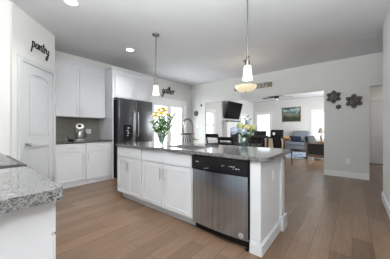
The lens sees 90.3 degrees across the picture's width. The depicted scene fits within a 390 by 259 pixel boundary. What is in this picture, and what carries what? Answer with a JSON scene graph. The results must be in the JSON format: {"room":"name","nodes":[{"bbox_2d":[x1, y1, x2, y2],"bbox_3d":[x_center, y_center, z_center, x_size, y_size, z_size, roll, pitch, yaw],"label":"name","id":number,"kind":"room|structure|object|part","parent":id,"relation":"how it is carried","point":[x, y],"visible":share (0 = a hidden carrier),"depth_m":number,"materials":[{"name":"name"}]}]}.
{"room":"kitchen","nodes":[
{"label":"kitchen","id":0,"kind":"room"},
{"bbox_2d":[0,0,9,155],"bbox_3d":[-2.782,-0.260,2.317,0.100,2.900,0.820,0,0,39],"label":"wall","id":1,"kind":"structure","parent":0,"point":[4,4],"depth_m":2.57,"materials":[{"name":"paint"}]},
{"bbox_2d":[10,2,54,159],"bbox_3d":[-2.575,-0.260,3.096,0.090,2.900,0.970,0,0,-7],"label":"wall","id":2,"kind":"structure","parent":0,"point":[24,29],"depth_m":2.79,"materials":[{"name":"paint"}]},
{"bbox_2d":[17,54,55,182],"bbox_3d":[-2.486,0.074,3.137,0.096,2.232,0.864,0,0,-7],"label":"door","id":3,"kind":"structure","parent":2,"relation":"in","point":[36,83],"depth_m":3.09,"materials":[{"name":"white wood"}]},
{"bbox_2d":[31,41,49,60],"bbox_3d":[-2.529,-1.287,3.181,0.017,0.257,0.443,0,0,-7],"label":"sign","id":4,"kind":"object","parent":2,"relation":"attached to","point":[35,46],"visible":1,"depth_m":3.19,"materials":[{"name":"black metal"}]},
{"bbox_2d":[55,50,253,142],"bbox_3d":[0.330,-0.260,8.551,0.150,2.900,11.394,0,0,39],"label":"wall","id":5,"kind":"structure","parent":0,"point":[182,92],"depth_m":7.52,"materials":[{"name":"paint"}]},
{"bbox_2d":[56,117,98,140],"bbox_3d":[-2.823,0.009,4.530,0.009,0.518,1.164,0,0,39],"label":"tile backsplash","id":6,"kind":"structure","parent":5,"relation":"attached to","point":[65,127],"depth_m":4.51,"materials":[{"name":"tile"}]},
{"bbox_2d":[55,58,104,118],"bbox_3d":[-2.683,-0.845,4.417,0.360,1.190,1.165,0,0,39],"label":"upper cabinet","id":7,"kind":"object","parent":5,"relation":"attached to","point":[80,88],"visible":0.87,"depth_m":4.33,"materials":[{"name":"white wood"}]},
{"bbox_3d":[-2.754,-0.820,4.115,0.020,1.120,0.545,0,0,39],"label":"door","id":8,"kind":"part","parent":7,"relation":"part of","materials":[{"name":"white wood"}]},
{"bbox_3d":[-2.687,-1.415,4.420,0.340,0.050,1.165,0,0,39],"label":"crown","id":9,"kind":"part","parent":7,"relation":"part of","materials":[{"name":"white wood"}]},
{"bbox_3d":[-2.399,-0.820,4.553,0.020,1.120,0.567,0,0,39],"label":"door","id":10,"kind":"part","parent":7,"relation":"part of","materials":[{"name":"white wood"}]},
{"bbox_2d":[104,67,152,101],"bbox_3d":[-1.821,-1.090,5.208,0.696,0.700,1.227,0,0,39],"label":"upper cabinet","id":11,"kind":"object","parent":5,"relation":"attached to","point":[119,83],"visible":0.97,"depth_m":4.86,"materials":[{"name":"white wood"}]},
{"bbox_3d":[-1.747,-1.060,4.819,0.020,0.600,0.504,0,0,39],"label":"door","id":12,"kind":"part","parent":11,"relation":"part of","materials":[{"name":"white wood"}]},
{"bbox_3d":[-1.825,-1.420,5.211,0.685,0.040,1.227,0,0,39],"label":"crown","id":13,"kind":"part","parent":11,"relation":"part of","materials":[{"name":"white wood"}]},
{"bbox_3d":[-1.424,-1.060,5.217,0.020,0.600,0.504,0,0,39],"label":"door","id":14,"kind":"part","parent":11,"relation":"part of","materials":[{"name":"white wood"}]},
{"bbox_2d":[162,87,174,96],"bbox_3d":[-0.935,-1.282,6.847,0.024,0.410,0.636,0,0,39],"label":"gather sign","id":15,"kind":"object","parent":5,"relation":"attached to","point":[170,91],"visible":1,"depth_m":6.83,"materials":[{"name":"black metal"}]},
{"bbox_2d":[151,96,186,142],"bbox_3d":[-0.938,0.070,6.962,0.180,2.240,1.820,0,0,39],"label":"door","id":16,"kind":"structure","parent":5,"relation":"in","point":[156,101],"depth_m":6.97,"materials":[{"name":"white glass"}]},
{"bbox_2d":[207,109,215,139],"bbox_3d":[0.653,-0.179,8.910,0.200,1.418,0.980,0,0,39],"label":"window","id":17,"kind":"structure","parent":5,"relation":"in","point":[212,111],"depth_m":9.16,"materials":[{"name":"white glass"}]},
{"bbox_2d":[224,101,242,118],"bbox_3d":[2.009,-0.930,10.185,0.393,0.858,1.488,0,0,39],"label":"television","id":18,"kind":"object","parent":5,"relation":"attached to","point":[233,110],"visible":0.91,"depth_m":10.06,"materials":[{"name":"black plastic"}]},
{"bbox_2d":[241,113,247,132],"bbox_3d":[2.928,-0.179,11.719,0.200,1.418,1.010,0,0,39],"label":"window","id":19,"kind":"structure","parent":5,"relation":"in","point":[242,114],"depth_m":11.72,"materials":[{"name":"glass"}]},
{"bbox_2d":[8,0,389,102],"bbox_3d":[1.986,-1.760,4.439,8.100,0.100,15.800,0,0,39],"label":"ceiling","id":20,"kind":"structure","parent":0,"point":[199,42],"depth_m":3.49,"materials":[{"name":"paint"}]},
{"bbox_2d":[63,0,78,5],"bbox_3d":[-1.668,-1.705,2.612,0.184,0.010,0.184,0,0,39],"label":"recessed light","id":21,"kind":"object","parent":20,"relation":"in","point":[69,2],"visible":1,"depth_m":2.62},
{"bbox_2d":[152,33,159,95],"bbox_3d":[-0.713,-1.160,3.537,0.132,1.100,0.132,0,0,39],"label":"pendant light","id":22,"kind":"object","parent":20,"relation":"hanging from","point":[155,87],"visible":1,"depth_m":3.51,"materials":[{"name":"white glass"}]},
{"bbox_3d":[-0.713,-1.265,3.537,0.014,0.830,0.015,0,0,39],"label":"rod","id":23,"kind":"part","parent":22,"relation":"part of","materials":[{"name":"silver metal"}]},
{"bbox_3d":[-0.713,-0.698,3.537,0.126,0.175,0.126,0,0,39],"label":"lamp shade","id":24,"kind":"part","parent":22,"relation":"part of","materials":[{"name":"white glass"}]},
{"bbox_2d":[235,60,256,92],"bbox_3d":[1.278,-1.298,4.884,0.540,0.825,0.540,0,0,39],"label":"pendant","id":25,"kind":"object","parent":20,"relation":"hanging from","point":[245,88],"visible":0.95,"depth_m":4.72,"materials":[{"name":"beige glass"}]},
{"bbox_3d":[1.278,-0.993,4.884,0.540,0.155,0.540,0,0,39],"label":"lamp shade","id":26,"kind":"part","parent":25,"relation":"part of","materials":[{"name":"beige glass"}]},
{"bbox_2d":[242,0,252,80],"bbox_3d":[0.657,-1.160,2.428,0.132,1.100,0.132,0,0,39],"label":"pendant light","id":27,"kind":"object","parent":20,"relation":"hanging from","point":[247,72],"visible":1,"depth_m":2.40,"materials":[{"name":"white glass"}]},
{"bbox_3d":[0.657,-1.265,2.428,0.014,0.830,0.015,0,0,39],"label":"rod","id":28,"kind":"part","parent":27,"relation":"part of","materials":[{"name":"silver metal"}]},
{"bbox_3d":[0.657,-0.698,2.428,0.126,0.175,0.126,0,0,39],"label":"lamp shade","id":29,"kind":"part","parent":27,"relation":"part of","materials":[{"name":"white glass"}]},
{"bbox_2d":[262,95,282,99],"bbox_3d":[3.620,-1.480,8.679,1.261,0.460,1.268,0,0,39],"label":"ceiling fan","id":30,"kind":"object","parent":20,"relation":"hanging from","point":[275,97],"visible":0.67,"depth_m":8.59,"materials":[{"name":"black metal"}]},
{"bbox_2d":[359,34,377,41],"bbox_3d":[3.270,-1.706,3.657,0.260,0.008,0.160,0,0,39],"label":"ceiling vent","id":31,"kind":"object","parent":20,"relation":"in","point":[376,35],"visible":1,"depth_m":3.64,"materials":[{"name":"white metal"}]},
{"bbox_2d":[54,148,389,258],"bbox_3d":[1.986,1.240,4.439,8.100,0.100,15.800,0,0,39],"label":"floor","id":32,"kind":"structure","parent":0,"point":[329,217],"depth_m":2.36,"materials":[{"name":"brown wood"}]},
{"bbox_2d":[0,155,33,170],"bbox_3d":[-1.673,0.705,1.385,0.760,0.910,0.728,0,0,39],"label":"range","id":33,"kind":"object","parent":32,"relation":"on","point":[7,161],"visible":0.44,"depth_m":1.44,"materials":[{"name":"silver metal"}]},
{"bbox_2d":[0,156,20,166],"bbox_3d":[-1.694,0.254,1.359,0.700,0.004,0.600,0,0,39],"label":"cooktop","id":34,"kind":"object","parent":33,"relation":"in","point":[5,161],"depth_m":1.46,"materials":[{"name":"black glass"}]},
{"bbox_2d":[0,201,55,258],"bbox_3d":[-1.110,0.752,0.890,0.715,0.875,0.676,0,0,39],"label":"base cabinet","id":35,"kind":"object","parent":32,"relation":"on","point":[27,233],"visible":0.63,"depth_m":0.82,"materials":[{"name":"white wood"}]},
{"bbox_2d":[0,166,62,214],"bbox_3d":[-1.098,0.288,0.855,0.793,0.052,0.663,0,0,39],"label":"countertop","id":36,"kind":"structure","parent":35,"relation":"on","point":[21,187],"depth_m":0.84,"materials":[{"name":"stone"}]},
{"bbox_3d":[-0.926,0.403,1.117,0.695,0.160,0.020,0,0,39],"label":"drawer","id":37,"kind":"part","parent":35,"relation":"part of","materials":[{"name":"white wood"}]},
{"bbox_3d":[-0.790,0.788,1.007,0.345,0.587,0.020,0,0,39],"label":"door","id":38,"kind":"part","parent":35,"relation":"part of","materials":[{"name":"white wood"}]},
{"bbox_2d":[56,141,111,188],"bbox_3d":[-2.550,0.748,4.307,0.676,0.885,1.155,0,0,39],"label":"base cabinet","id":39,"kind":"object","parent":32,"relation":"on","point":[77,164],"visible":0.88,"depth_m":4.08,"materials":[{"name":"white wood"}]},
{"bbox_3d":[-2.502,0.393,3.902,0.020,0.160,0.545,0,0,39],"label":"drawer","id":40,"kind":"part","parent":39,"relation":"part of","materials":[{"name":"white wood"}]},
{"bbox_3d":[-2.502,0.788,3.902,0.020,0.607,0.545,0,0,39],"label":"door","id":41,"kind":"part","parent":39,"relation":"part of","materials":[{"name":"white wood"}]},
{"bbox_2d":[56,139,111,143],"bbox_3d":[-2.561,0.286,4.316,0.663,0.036,1.162,0,0,39],"label":"countertop","id":42,"kind":"structure","parent":39,"relation":"on","point":[86,140],"depth_m":4.14,"materials":[{"name":"stone"}]},
{"bbox_2d":[75,123,86,140],"bbox_3d":[-2.578,0.076,4.383,0.223,0.384,0.224,0,0,-31],"label":"coffee maker","id":43,"kind":"object","parent":42,"relation":"on","point":[79,127],"visible":0.99,"depth_m":4.30,"materials":[{"name":"silver metal"}]},
{"bbox_3d":[-2.143,0.393,4.345,0.020,0.160,0.555,0,0,39],"label":"drawer","id":44,"kind":"part","parent":39,"relation":"part of","materials":[{"name":"white wood"}]},
{"bbox_3d":[-2.143,0.788,4.345,0.020,0.607,0.555,0,0,39],"label":"door","id":45,"kind":"part","parent":39,"relation":"part of","materials":[{"name":"white wood"}]},
{"bbox_2d":[100,97,113,178],"bbox_3d":[-2.192,0.226,4.797,0.645,1.928,0.030,0,0,39],"label":"panel","id":46,"kind":"object","parent":32,"relation":"on","point":[107,123],"visible":0.56,"depth_m":4.67,"materials":[{"name":"white wood"}]},
{"bbox_2d":[117,146,144,204],"bbox_3d":[-0.861,0.748,3.460,0.708,0.885,0.806,0,0,39],"label":"base cabinet","id":47,"kind":"object","parent":32,"relation":"on","point":[129,160],"visible":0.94,"depth_m":3.15,"materials":[{"name":"white wood"}]},
{"bbox_3d":[-1.224,0.783,3.294,0.328,0.597,0.020,0,0,39],"label":"door","id":48,"kind":"part","parent":47,"relation":"part of","materials":[{"name":"white wood"}]},
{"bbox_3d":[-1.085,0.393,3.182,0.684,0.160,0.020,0,0,39],"label":"drawer","id":49,"kind":"part","parent":47,"relation":"part of","materials":[{"name":"white wood"}]},
{"bbox_3d":[-0.956,0.783,3.077,0.350,0.597,0.020,0,0,39],"label":"door","id":50,"kind":"part","parent":47,"relation":"part of","materials":[{"name":"white wood"}]},
{"bbox_2d":[114,98,151,177],"bbox_3d":[-1.738,0.237,5.140,0.810,1.905,0.985,0,0,39],"label":"refrigerator","id":51,"kind":"object","parent":32,"relation":"on","point":[132,118],"visible":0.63,"depth_m":4.78,"materials":[{"name":"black metal"}]},
{"bbox_3d":[-1.664,-0.133,4.738,0.070,1.165,0.450,0,0,39],"label":"door","id":52,"kind":"part","parent":51,"relation":"part of","materials":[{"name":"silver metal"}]},
{"bbox_3d":[-1.353,-0.133,5.122,0.070,1.165,0.523,0,0,39],"label":"door","id":53,"kind":"part","parent":51,"relation":"part of","materials":[{"name":"silver metal"}]},
{"bbox_2d":[142,149,195,225],"bbox_3d":[-0.195,0.748,2.921,1.000,0.885,0.806,0,0,39],"label":"base cabinet","id":54,"kind":"object","parent":32,"relation":"on","point":[167,177],"visible":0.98,"depth_m":2.59,"materials":[{"name":"white wood"}]},
{"bbox_3d":[-0.616,0.393,2.802,0.473,0.160,0.020,0,0,39],"label":"drawer","id":55,"kind":"part","parent":54,"relation":"part of","materials":[{"name":"white wood"}]},
{"bbox_3d":[-0.616,0.783,2.802,0.473,0.597,0.020,0,0,39],"label":"door","id":56,"kind":"part","parent":54,"relation":"part of","materials":[{"name":"white wood"}]},
{"bbox_3d":[-0.235,0.393,2.494,0.494,0.160,0.020,0,0,39],"label":"drawer","id":57,"kind":"part","parent":54,"relation":"part of","materials":[{"name":"white wood"}]},
{"bbox_3d":[-0.235,0.783,2.494,0.494,0.597,0.020,0,0,39],"label":"door","id":58,"kind":"part","parent":54,"relation":"part of","materials":[{"name":"white wood"}]},
{"bbox_2d":[116,141,290,161],"bbox_3d":[-0.080,0.284,2.944,2.640,0.038,0.965,0,0,39],"label":"countertop","id":59,"kind":"structure","parent":54,"relation":"on","point":[261,154],"depth_m":2.41,"materials":[{"name":"stone"}]},
{"bbox_2d":[166,145,210,148],"bbox_3d":[-0.116,0.287,2.796,0.640,0.034,0.400,0,0,39],"label":"sink","id":60,"kind":"object","parent":59,"relation":"in","point":[176,146],"visible":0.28,"depth_m":2.97,"materials":[{"name":"silver metal"}]},
{"bbox_2d":[181,118,197,144],"bbox_3d":[-0.081,0.050,3.059,0.141,0.430,0.283,0,0,39],"label":"kitchen faucet","id":61,"kind":"object","parent":59,"relation":"on","point":[190,120],"visible":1,"depth_m":3.14,"materials":[{"name":"silver metal"}]},
{"bbox_3d":[-0.114,0.000,3.084,0.031,0.330,0.261,0,0,39],"label":"spout","id":62,"kind":"part","parent":61,"relation":"part of","materials":[{"name":"silver metal"}]},
{"bbox_3d":[-0.512,0.159,2.975,0.116,0.210,0.116,0,0,39],"label":"glass vase","id":63,"kind":"object","parent":59,"relation":"on","visible":0},
{"bbox_2d":[151,120,160,139],"bbox_3d":[-0.582,0.062,2.940,0.134,0.378,0.139,0,0,39],"label":"leafy sprig","id":64,"kind":"object","parent":63,"relation":"in","point":[157,120],"visible":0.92,"depth_m":2.94,"materials":[{"name":"green plant"}]},
{"bbox_2d":[158,117,165,143],"bbox_3d":[-0.496,0.042,2.926,0.134,0.418,0.116,0,0,39],"label":"leafy sprig","id":65,"kind":"object","parent":63,"relation":"in","point":[165,117],"visible":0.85,"depth_m":2.93,"materials":[{"name":"green plant"}]},
{"bbox_2d":[161,121,167,144],"bbox_3d":[-0.464,0.067,2.925,0.146,0.368,0.119,0,0,39],"label":"leafy sprig","id":66,"kind":"object","parent":63,"relation":"in","point":[167,121],"visible":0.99,"depth_m":2.92,"materials":[{"name":"green plant"}]},
{"bbox_2d":[162,115,174,144],"bbox_3d":[-0.408,0.022,2.955,0.146,0.458,0.153,0,0,-36],"label":"leafy sprig","id":67,"kind":"object","parent":63,"relation":"in","point":[173,115],"visible":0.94,"depth_m":2.95,"materials":[{"name":"green plant"}]},
{"bbox_3d":[0.704,0.179,2.776,0.130,0.170,0.130,0,0,39],"label":"glass vase","id":68,"kind":"object","parent":59,"relation":"on","visible":0},
{"bbox_2d":[230,126,242,144],"bbox_3d":[0.594,0.112,2.767,0.180,0.284,0.126,0,0,20],"label":"hydrangea","id":69,"kind":"object","parent":68,"relation":"in","point":[234,130],"visible":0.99,"depth_m":2.74,"materials":[{"name":"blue plant"}]},
{"bbox_2d":[237,122,244,143],"bbox_3d":[0.662,0.082,2.811,0.108,0.341,0.119,0,0,39],"label":"hydrangea","id":70,"kind":"object","parent":68,"relation":"in","point":[240,125],"visible":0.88,"depth_m":2.78,"materials":[{"name":"green plant"}]},
{"bbox_2d":[240,128,247,137],"bbox_3d":[0.676,0.125,2.731,0.098,0.256,0.131,0,0,-14],"label":"hydrangea","id":71,"kind":"object","parent":68,"relation":"in","point":[243,130],"visible":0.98,"depth_m":2.69,"materials":[{"name":"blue plant"}]},
{"bbox_2d":[243,124,250,145],"bbox_3d":[0.734,0.097,2.744,0.112,0.312,0.108,0,0,39],"label":"hydrangea","id":72,"kind":"object","parent":68,"relation":"in","point":[247,126],"visible":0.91,"depth_m":2.72,"materials":[{"name":"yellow plant"}]},
{"bbox_2d":[245,125,256,145],"bbox_3d":[0.798,0.098,2.777,0.166,0.311,0.108,0,0,0],"label":"hydrangea","id":73,"kind":"object","parent":68,"relation":"in","point":[252,126],"visible":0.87,"depth_m":2.75,"materials":[{"name":"green plant"}]},
{"bbox_2d":[180,133,193,142],"bbox_3d":[-0.327,0.666,5.974,0.482,1.054,0.526,0,0,-31],"label":"chair","id":74,"kind":"object","parent":32,"relation":"on","point":[186,134],"visible":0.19,"depth_m":5.75,"materials":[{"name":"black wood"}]},
{"bbox_2d":[205,134,219,144],"bbox_3d":[0.553,0.653,4.399,0.495,1.076,0.458,0,0,-36],"label":"dining chair","id":75,"kind":"object","parent":32,"relation":"on","point":[206,135],"visible":0.23,"depth_m":4.22,"materials":[{"name":"black wood"}]},
{"bbox_2d":[192,154,249,251],"bbox_3d":[0.409,0.750,2.296,0.706,0.880,0.616,0,0,39],"label":"dishwasher","id":76,"kind":"object","parent":32,"relation":"on","point":[221,186],"visible":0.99,"depth_m":2.03,"materials":[{"name":"silver metal"}]},
{"bbox_3d":[0.236,0.394,2.087,0.700,0.152,0.056,0,0,39],"label":"control panel","id":77,"kind":"part","parent":76,"relation":"part of","materials":[{"name":"black plastic"}]},
{"bbox_3d":[0.424,1.140,2.307,0.680,0.100,0.480,0,0,39],"label":"kick plate","id":78,"kind":"part","parent":76,"relation":"part of","materials":[{"name":"black plastic"}]},
{"bbox_2d":[219,137,233,145],"bbox_3d":[0.887,0.698,4.848,0.420,0.986,0.495,0,0,41],"label":"dining chair","id":79,"kind":"object","parent":32,"relation":"on","point":[220,138],"visible":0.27,"depth_m":4.66,"materials":[{"name":"black wood"}]},
{"bbox_2d":[222,122,243,142],"bbox_3d":[2.051,0.425,10.293,0.330,1.530,1.820,0,0,39],"label":"fireplace","id":80,"kind":"object","parent":32,"relation":"on","point":[227,126],"visible":0.5,"depth_m":9.85,"materials":[{"name":"stone"}]},
{"bbox_2d":[222,122,243,123],"bbox_3d":[2.051,-0.290,10.293,0.330,0.100,1.820,0,0,39],"label":"mantel shelf","id":81,"kind":"object","parent":80,"relation":"attached to","point":[222,122],"depth_m":9.81,"materials":[{"name":"white wood"}]},
{"bbox_2d":[208,142,260,146],"bbox_3d":[1.150,0.812,5.631,1.300,0.755,0.840,0,0,39],"label":"dining table","id":82,"kind":"object","parent":32,"relation":"on","point":[216,143],"visible":0.22,"depth_m":5.53,"materials":[{"name":"black wood"}]},
{"bbox_2d":[247,131,265,146],"bbox_3d":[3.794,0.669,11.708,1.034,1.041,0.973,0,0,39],"label":"dining chair","id":83,"kind":"object","parent":32,"relation":"on","point":[256,133],"visible":0.48,"depth_m":11.78,"materials":[{"name":"black wood"}]},
{"bbox_3d":[3.877,0.443,12.105,0.364,0.588,0.252,0,0,39],"label":"backrest","id":84,"kind":"part","parent":83,"relation":"part of","materials":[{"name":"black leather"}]},
{"bbox_3d":[4.165,0.443,11.872,0.364,0.588,0.252,0,0,39],"label":"backrest","id":85,"kind":"part","parent":83,"relation":"part of","materials":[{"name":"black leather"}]},
{"bbox_2d":[245,135,268,147],"bbox_3d":[1.426,0.673,4.491,0.512,1.036,0.495,0,0,19],"label":"dining chair","id":86,"kind":"object","parent":32,"relation":"on","point":[252,136],"visible":0.27,"depth_m":4.24,"materials":[{"name":"black wood"}]},
{"bbox_2d":[250,156,286,257],"bbox_3d":[0.823,0.748,2.112,0.150,0.885,0.771,0,0,39],"label":"island end panel","id":87,"kind":"object","parent":32,"relation":"on","point":[268,217],"visible":0.91,"depth_m":1.90,"materials":[{"name":"white wood"}]},
{"bbox_3d":[0.764,0.748,2.076,0.105,0.885,0.612,0,0,39],"label":"panel","id":88,"kind":"part","parent":87,"relation":"part of","materials":[{"name":"white wood"}]},
{"bbox_3d":[0.824,1.110,2.111,0.134,0.160,0.775,0,0,41],"label":"baseboard","id":89,"kind":"part","parent":87,"relation":"part of","materials":[{"name":"white wood"}]},
{"bbox_3d":[1.010,0.748,2.348,0.105,0.885,0.120,0,0,39],"label":"corner post","id":90,"kind":"part","parent":87,"relation":"part of","materials":[{"name":"white wood"}]},
{"bbox_2d":[264,130,283,148],"bbox_3d":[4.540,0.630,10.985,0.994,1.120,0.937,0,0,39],"label":"dining chair","id":91,"kind":"object","parent":32,"relation":"on","point":[277,132],"visible":0.23,"depth_m":11.07,"materials":[{"name":"black wood"}]},
{"bbox_3d":[4.751,0.403,11.246,0.694,0.667,0.266,0,0,39],"label":"backrest","id":92,"kind":"part","parent":91,"relation":"part of","materials":[{"name":"black wood"}]},
{"bbox_2d":[265,139,283,148],"bbox_3d":[3.228,0.807,7.952,0.700,0.765,0.419,0,0,14],"label":"dining chair","id":93,"kind":"object","parent":32,"relation":"on","point":[270,140],"visible":0.16,"depth_m":7.80,"materials":[{"name":"brown wood"}]},
{"bbox_3d":[3.032,0.790,7.816,0.305,0.620,0.018,0,0,14],"label":"door","id":94,"kind":"part","parent":93,"relation":"part of","materials":[{"name":"brown wood"}]},
{"bbox_2d":[272,135,291,165],"bbox_3d":[2.925,0.708,6.525,0.420,0.966,0.496,0,0,-31],"label":"dining chair","id":95,"kind":"object","parent":32,"relation":"on","point":[277,143],"visible":0.58,"depth_m":6.65,"materials":[{"name":"black wood"}]},
{"bbox_3d":[2.825,0.470,6.692,0.418,0.489,0.107,0,0,-31],"label":"backrest","id":96,"kind":"part","parent":95,"relation":"part of","materials":[{"name":"black fabric"}]},
{"bbox_2d":[285,152,305,158],"bbox_3d":[3.827,1.184,9.318,2.820,0.012,2.400,0,0,39],"label":"area rug","id":97,"kind":"object","parent":32,"relation":"on","point":[296,155],"visible":0.2,"depth_m":8.46,"materials":[{"name":"blue fabric"}]},
{"bbox_2d":[284,131,309,151],"bbox_3d":[5.603,0.659,10.502,0.977,1.061,1.144,0,0,-43],"label":"armchair","id":98,"kind":"object","parent":32,"relation":"on","point":[301,145],"visible":0.57,"depth_m":10.44,"materials":[{"name":"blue fabric"}]},
{"bbox_2d":[289,136,300,141],"bbox_3d":[5.356,0.550,10.396,0.160,0.276,0.600,0,0,-43],"label":"throw pillow","id":99,"kind":"object","parent":98,"relation":"on","point":[293,138],"visible":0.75,"depth_m":10.32,"materials":[{"name":"blue fabric"}]},
{"bbox_2d":[287,141,303,145],"bbox_3d":[5.487,0.804,10.394,0.660,0.168,0.844,0,0,-43],"label":"seat cushion","id":100,"kind":"object","parent":98,"relation":"on","point":[289,143],"depth_m":10.22,"materials":[{"name":"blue fabric"}]},
{"bbox_3d":[5.867,0.433,10.748,0.255,0.608,0.844,0,0,-43],"label":"backrest","id":101,"kind":"part","parent":98,"relation":"part of","materials":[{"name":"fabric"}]},
{"bbox_2d":[304,136,323,158],"bbox_3d":[4.878,0.744,7.575,0.840,0.893,0.894,0,0,-36],"label":"wooden armchair","id":102,"kind":"object","parent":32,"relation":"on","point":[313,148],"visible":0.53,"depth_m":7.44,"materials":[{"name":"brown wood"}]},
{"bbox_2d":[304,136,315,142],"bbox_3d":[4.686,0.546,7.839,0.660,0.497,0.242,0,0,-36],"label":"cushion","id":103,"kind":"object","parent":102,"relation":"on","point":[308,139],"depth_m":7.71,"materials":[{"name":"grey fabric"}]},
{"bbox_3d":[4.591,0.825,7.333,0.090,0.530,0.840,0,0,-36],"label":"armrest","id":104,"kind":"part","parent":102,"relation":"part of","materials":[{"name":"brown wood"}]},
{"bbox_3d":[4.585,0.790,7.341,0.030,0.400,0.620,0,0,-36],"label":"panel","id":105,"kind":"part","parent":102,"relation":"part of","materials":[{"name":"grey fabric"}]},
{"bbox_3d":[5.878,0.890,8.880,0.480,0.600,0.480,0,0,39],"label":"table","id":106,"kind":"object","parent":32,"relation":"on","visible":0},
{"bbox_2d":[318,128,323,140],"bbox_3d":[5.816,0.280,8.930,0.300,0.620,0.300,0,0,39],"label":"table lamp","id":107,"kind":"object","parent":106,"relation":"on","point":[321,130],"visible":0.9,"depth_m":8.88,"materials":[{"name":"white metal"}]},
{"bbox_2d":[191,52,382,173],"bbox_3d":[2.901,-0.260,5.449,7.750,2.900,0.120,0,0,39],"label":"wall","id":108,"kind":"structure","parent":0,"point":[346,129],"depth_m":4.89,"materials":[{"name":"paint"}]},
{"bbox_2d":[234,82,271,91],"bbox_3d":[1.830,-1.335,6.224,1.250,0.150,0.020,0,0,39],"label":"sign","id":109,"kind":"object","parent":108,"relation":"attached to","point":[269,84],"visible":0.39,"depth_m":5.96,"materials":[{"name":"beige wood"}]},
{"bbox_2d":[327,90,340,103],"bbox_3d":[3.484,-0.795,4.875,0.301,0.340,0.034,0,0,39],"label":"flower","id":110,"kind":"object","parent":108,"relation":"attached to","point":[333,92],"visible":1,"depth_m":4.87,"materials":[{"name":"grey metal"}]},
{"bbox_2d":[324,169,368,179],"bbox_3d":[3.672,1.120,4.737,0.875,0.140,0.016,0,0,39],"label":"baseboard","id":111,"kind":"structure","parent":108,"relation":"attached to","point":[363,176],"depth_m":4.71,"materials":[{"name":"white wood"}]},
{"bbox_2d":[346,94,362,108],"bbox_3d":[3.791,-0.655,4.626,0.318,0.360,0.034,0,0,39],"label":"flower","id":112,"kind":"object","parent":108,"relation":"attached to","point":[354,100],"visible":1,"depth_m":4.62,"materials":[{"name":"grey metal"}]},
{"bbox_2d":[254,97,323,141],"bbox_3d":[5.962,-0.260,11.224,5.240,2.900,0.150,0,0,39],"label":"wall","id":113,"kind":"structure","parent":0,"point":[306,104],"depth_m":11.41,"materials":[{"name":"paint"}]},
{"bbox_2d":[255,112,271,136],"bbox_3d":[4.416,-0.190,12.444,1.090,1.720,0.200,0,0,39],"label":"window","id":114,"kind":"structure","parent":113,"relation":"in","point":[256,113],"depth_m":12.39,"materials":[{"name":"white glass"}]},
{"bbox_3d":[4.431,-0.170,12.464,0.860,1.480,0.150,0,0,39],"label":"frame","id":115,"kind":"part","parent":114,"relation":"part of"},
{"bbox_2d":[282,107,300,121],"bbox_3d":[5.639,-0.820,11.365,1.000,0.840,0.035,0,0,39],"label":"framed painting","id":116,"kind":"object","parent":113,"relation":"attached to","point":[290,114],"visible":1,"depth_m":11.36,"materials":[{"name":"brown paper"}]},
{"bbox_2d":[311,109,323,140],"bbox_3d":[6.848,-0.190,10.475,1.050,1.720,0.200,0,0,39],"label":"window","id":117,"kind":"structure","parent":113,"relation":"in","point":[313,111],"depth_m":10.68,"materials":[{"name":"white glass"}]},
{"bbox_2d":[369,86,382,99],"bbox_3d":[6.802,-0.260,6.008,2.390,2.900,0.100,0,0,39],"label":"wall","id":118,"kind":"structure","parent":0,"point":[374,92],"depth_m":6.52,"materials":[{"name":"paint"}]},
{"bbox_2d":[369,99,382,163],"bbox_3d":[6.255,0.104,6.325,0.904,2.172,0.096,0,0,39],"label":"door","id":119,"kind":"structure","parent":118,"relation":"in","point":[375,105],"depth_m":6.51,"materials":[{"name":"white wood"}]},
{"bbox_2d":[383,24,383,192],"bbox_3d":[3.993,-0.260,2.467,2.300,2.900,0.120,0,0,39],"label":"wall","id":120,"kind":"structure","parent":0,"point":[383,24],"depth_m":3.18,"materials":[{"name":"paint"}]},
{"bbox_2d":[384,4,389,204],"bbox_3d":[0.726,-0.260,0.165,0.120,2.900,7.570,0,0,39],"label":"wall","id":121,"kind":"structure","parent":0,"point":[387,19],"depth_m":2.82,"materials":[{"name":"paint"}]},
{"bbox_2d":[382,191,389,218],"bbox_3d":[0.711,1.120,0.255,0.016,0.140,7.690,0,0,39],"label":"baseboard","id":122,"kind":"structure","parent":121,"relation":"attached to","point":[384,200],"depth_m":2.83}
]}

